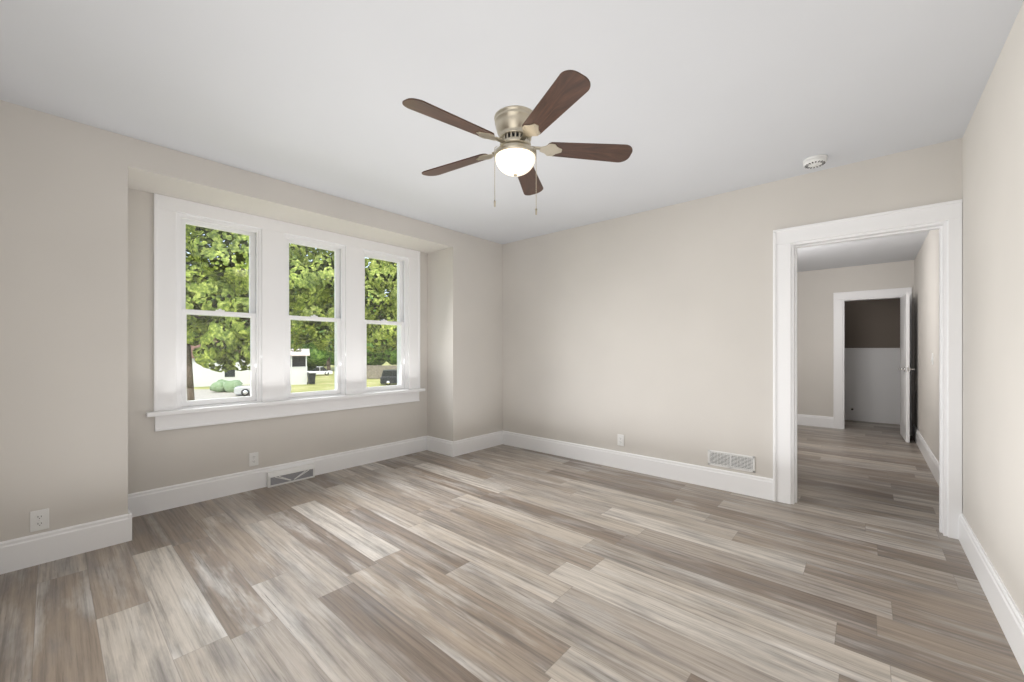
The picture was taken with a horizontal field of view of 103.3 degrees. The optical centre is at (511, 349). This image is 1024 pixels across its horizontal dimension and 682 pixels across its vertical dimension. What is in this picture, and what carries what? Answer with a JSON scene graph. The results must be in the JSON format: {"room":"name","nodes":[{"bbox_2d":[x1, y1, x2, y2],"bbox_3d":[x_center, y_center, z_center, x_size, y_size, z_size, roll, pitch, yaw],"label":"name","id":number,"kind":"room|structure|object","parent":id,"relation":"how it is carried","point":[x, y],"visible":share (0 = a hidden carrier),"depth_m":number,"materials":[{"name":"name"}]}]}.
{"room":"empty living room","nodes":[
{"label":"empty living room","id":0,"kind":"room"},
{"bbox_2d":[0,100,502,541],"bbox_3d":[-1.855,-0.070,3.785,0.680,2.580,4.760,0,0,41],"label":"wall","id":1,"kind":"structure","parent":0,"point":[82,441],"depth_m":2.58,"materials":[{"name":"beige paint"}]},
{"bbox_2d":[30,508,48,531],"bbox_3d":[-2.692,0.973,2.308,0.009,0.116,0.072,0,0,41],"label":"electrical outlet","id":2,"kind":"object","parent":1,"relation":"attached to","point":[39,519],"visible":1,"depth_m":2.31,"materials":[{"name":"white plastic"}]},
{"bbox_2d":[0,510,135,574],"bbox_3d":[-2.689,1.134,2.304,0.018,0.172,0.773,0,0,41],"label":"baseboard","id":3,"kind":"structure","parent":1,"relation":"attached to","point":[33,550],"depth_m":2.37,"materials":[{"name":"white wood"}]},
{"bbox_2d":[128,498,135,509],"bbox_3d":[-2.616,1.134,2.742,0.450,0.172,0.018,0,0,41],"label":"baseboard","id":4,"kind":"structure","parent":1,"relation":"attached to","point":[130,507],"depth_m":2.93,"materials":[{"name":"white wood"}]},
{"bbox_2d":[249,452,257,466],"bbox_3d":[-2.254,0.958,3.536,0.009,0.116,0.072,0,0,41],"label":"outlet","id":5,"kind":"object","parent":1,"relation":"attached to","point":[253,459],"visible":1,"depth_m":3.53,"materials":[{"name":"white plastic"}]},
{"bbox_2d":[128,436,427,516],"bbox_3d":[-1.917,1.134,3.913,0.018,0.172,2.701,0,0,41],"label":"baseboard","id":6,"kind":"structure","parent":1,"relation":"attached to","point":[168,497],"depth_m":3.48,"materials":[{"name":"white wood"}]},
{"bbox_2d":[267,463,314,487],"bbox_3d":[-2.028,1.156,3.731,0.054,0.128,0.400,0,0,41],"label":"floor vent","id":7,"kind":"object","parent":6,"relation":"in","point":[288,475],"visible":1,"depth_m":3.71,"materials":[{"name":"white plastic"}]},
{"bbox_2d":[146,193,424,431],"bbox_3d":[-1.967,-0.277,3.999,0.310,1.784,2.485,0,0,41],"label":"window","id":8,"kind":"structure","parent":1,"relation":"in","point":[174,408],"depth_m":3.63,"materials":[{"name":"white wood"}]},
{"bbox_2d":[428,436,451,456],"bbox_3d":[-0.848,1.134,4.759,0.450,0.172,0.018,0,0,41],"label":"baseboard","id":9,"kind":"structure","parent":1,"relation":"attached to","point":[441,446],"depth_m":4.74,"materials":[{"name":"white wood"}]},
{"bbox_2d":[452,430,503,456],"bbox_3d":[-0.407,1.134,4.907,0.018,0.172,0.822,0,0,41],"label":"baseboard","id":10,"kind":"structure","parent":1,"relation":"attached to","point":[464,446],"depth_m":4.88,"materials":[{"name":"white wood"}]},
{"bbox_2d":[0,420,1023,681],"bbox_3d":[1.539,1.280,4.440,5.060,0.120,10.220,0,0,41],"label":"floor","id":11,"kind":"structure","parent":0,"point":[502,562],"depth_m":2.10,"materials":[{"name":"grey laminate"}]},
{"bbox_2d":[0,0,1023,243],"bbox_3d":[-0.261,-1.435,2.387,5.060,0.150,4.760,0,0,41],"label":"ceiling","id":12,"kind":"structure","parent":0,"point":[688,100],"depth_m":2.09,"materials":[{"name":"paint"}]},
{"bbox_2d":[402,70,632,214],"bbox_3d":[-0.020,-1.063,2.364,1.336,0.595,1.325,0,0,41],"label":"ceiling fan","id":13,"kind":"object","parent":12,"relation":"hanging from","point":[514,153],"visible":1,"depth_m":2.28,"materials":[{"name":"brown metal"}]},
{"bbox_2d":[803,154,827,168],"bbox_3d":[2.165,-1.337,2.894,0.144,0.045,0.144,0,0,41],"label":"smoke detector","id":14,"kind":"object","parent":12,"relation":"attached to","point":[814,161],"visible":1,"depth_m":2.86,"materials":[{"name":"white plastic"}]},
{"bbox_2d":[503,138,961,478],"bbox_3d":[1.356,-0.070,4.042,4.210,2.580,0.140,0,0,41],"label":"wall","id":15,"kind":"structure","parent":0,"point":[649,333],"depth_m":3.81,"materials":[{"name":"beige paint"}]},
{"bbox_2d":[617,434,623,445],"bbox_3d":[1.115,0.930,4.154,0.072,0.116,0.009,0,0,41],"label":"electrical outlet","id":16,"kind":"object","parent":15,"relation":"attached to","point":[620,439],"visible":1,"depth_m":4.15,"materials":[{"name":"white plastic"}]},
{"bbox_2d":[504,431,772,500],"bbox_3d":[0.992,1.134,4.255,2.982,0.172,0.018,0,0,41],"label":"baseboard","id":17,"kind":"structure","parent":15,"relation":"attached to","point":[740,483],"depth_m":3.91,"materials":[{"name":"white wood"}]},
{"bbox_2d":[708,450,754,472],"bbox_3d":[1.880,0.957,3.484,0.365,0.134,0.008,0,0,41],"label":"air vent","id":18,"kind":"object","parent":15,"relation":"in","point":[733,461],"visible":1,"depth_m":3.48,"materials":[{"name":"white plastic"}]},
{"bbox_2d":[773,199,962,539],"bbox_3d":[2.566,0.131,2.981,1.067,2.179,0.204,0,0,41],"label":"door frame","id":19,"kind":"structure","parent":15,"relation":"attached to","point":[945,218],"depth_m":2.81,"materials":[{"name":"white wood"}]},
{"bbox_2d":[797,260,913,435],"bbox_3d":[5.103,-0.020,6.276,1.600,2.480,0.140,0,0,41],"label":"wall","id":20,"kind":"structure","parent":0,"point":[816,289],"depth_m":6.37,"materials":[{"name":"beige paint"}]},
{"bbox_2d":[797,414,832,427],"bbox_3d":[4.727,1.134,6.500,0.680,0.172,0.018,0,0,41],"label":"baseboard","id":21,"kind":"structure","parent":20,"relation":"attached to","point":[808,420],"depth_m":6.42,"materials":[{"name":"white wood"}]},
{"bbox_2d":[833,287,911,435],"bbox_3d":[5.351,0.172,6.040,0.866,2.096,0.177,0,0,41],"label":"door frame","id":22,"kind":"structure","parent":20,"relation":"attached to","point":[840,299],"depth_m":6.20,"materials":[{"name":"white wood"}]},
{"bbox_2d":[898,293,914,442],"bbox_3d":[5.358,0.238,5.513,0.164,1.947,0.630,0,0,41],"label":"door","id":23,"kind":"structure","parent":22,"relation":"attached to","point":[905,369],"depth_m":5.32,"materials":[{"name":"white wood"}]},
{"bbox_2d":[797,231,928,271],"bbox_3d":[4.213,-1.335,5.261,2.000,0.150,5.460,0,0,41],"label":"ceiling","id":24,"kind":"structure","parent":0,"point":[895,248],"depth_m":5.26,"materials":[{"name":"paint"}]},
{"bbox_2d":[845,298,899,424],"bbox_3d":[5.803,-0.020,7.075,1.600,2.480,0.155,0,0,41],"label":"wall","id":25,"kind":"structure","parent":0,"point":[872,360],"depth_m":6.79,"materials":[{"name":"beige paint"}]},
{"bbox_2d":[914,2,1023,617],"bbox_3d":[3.287,-0.070,2.907,0.190,2.580,10.220,0,0,41],"label":"wall","id":26,"kind":"structure","parent":0,"point":[993,325],"depth_m":1.99,"materials":[{"name":"beige paint"}]},
{"bbox_2d":[913,424,938,484],"bbox_3d":[4.330,1.134,4.194,0.018,0.172,4.010,0,0,41],"label":"baseboard","id":27,"kind":"structure","parent":26,"relation":"attached to","point":[932,462],"depth_m":4.31,"materials":[{"name":"white wood"}]},
{"bbox_2d":[959,513,1023,673],"bbox_3d":[1.462,1.134,0.983,0.018,0.172,4.320,0,0,41],"label":"baseboard","id":28,"kind":"structure","parent":26,"relation":"attached to","point":[1011,621],"depth_m":1.86,"materials":[{"name":"white wood"}]},
{"label":"outside","id":29,"kind":"structure","parent":0,"visible":0},
{"bbox_2d":[194,361,396,392],"bbox_3d":[-70.117,4.370,99.854,290.000,0.300,380.000,0,0,41],"label":"lawn","id":30,"kind":"structure","parent":29,"point":[322,381],"depth_m":48.83,"materials":[{"name":"green plant"}]},
{"bbox_2d":[191,340,249,386],"bbox_3d":[-36.834,1.390,49.071,11.700,5.660,7.700,0,0,-37],"label":"house","id":31,"kind":"structure","parent":30,"relation":"on","point":[207,377],"depth_m":46.63,"materials":[{"name":"white"}]},
{"bbox_2d":[194,389,249,399],"bbox_3d":[-26.701,4.235,34.706,32.616,0.070,13.049,0,0,41],"label":"pavement","id":32,"kind":"structure","parent":30,"relation":"on","point":[216,395],"depth_m":37.80,"materials":[{"name":"concrete"}]},
{"bbox_2d":[234,385,249,395],"bbox_3d":[-23.304,3.460,37.980,4.510,1.470,1.836,0,0,-32],"label":"car","id":33,"kind":"object","parent":32,"relation":"on","point":[237,390],"depth_m":36.44,"materials":[{"name":"grey metal"}]},
{"bbox_2d":[209,379,241,392],"bbox_3d":[-28.454,3.649,40.261,3.151,1.352,2.650,0,0,41],"label":"bush","id":34,"kind":"object","parent":30,"relation":"on","point":[228,384],"depth_m":39.47,"materials":[{"name":"green plant"}]},
{"bbox_2d":[186,224,396,400],"bbox_3d":[-30.828,-4.413,64.278,99.853,18.772,56.580,0,0,41],"label":"trees","id":35,"kind":"object","parent":30,"relation":"on","point":[305,287],"depth_m":15.92,"materials":[{"name":"green plant"}]},
{"bbox_2d":[291,349,309,384],"bbox_3d":[-26.977,2.070,49.549,3.900,4.300,3.600,0,0,-29],"label":"shed","id":36,"kind":"object","parent":30,"relation":"on","point":[295,372],"depth_m":48.84,"materials":[{"name":"white"}]},
{"bbox_2d":[307,373,315,383],"bbox_3d":[-24.181,3.529,48.838,0.830,1.327,0.994,0,0,-41],"label":"bin","id":37,"kind":"object","parent":30,"relation":"on","point":[312,377],"depth_m":48.55,"materials":[{"name":"black plastic"}]},
{"bbox_2d":[307,366,332,375],"bbox_3d":[-31.650,3.510,65.735,4.610,1.420,1.836,0,0,-26],"label":"car","id":38,"kind":"object","parent":30,"relation":"on","point":[321,369],"depth_m":65.23,"materials":[{"name":"white metal"}]},
{"bbox_2d":[367,365,396,378],"bbox_3d":[-19.240,3.190,57.936,6.301,2.060,0.150,0,0,0],"label":"fence","id":39,"kind":"object","parent":30,"relation":"on","point":[374,372],"depth_m":57.92,"materials":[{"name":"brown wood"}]},
{"bbox_2d":[380,370,396,384],"bbox_3d":[-13.383,3.334,48.831,4.710,1.768,1.836,0,0,-15],"label":"car","id":40,"kind":"object","parent":30,"relation":"on","point":[383,379],"depth_m":47.64,"materials":[{"name":"grey metal"}]}
]}

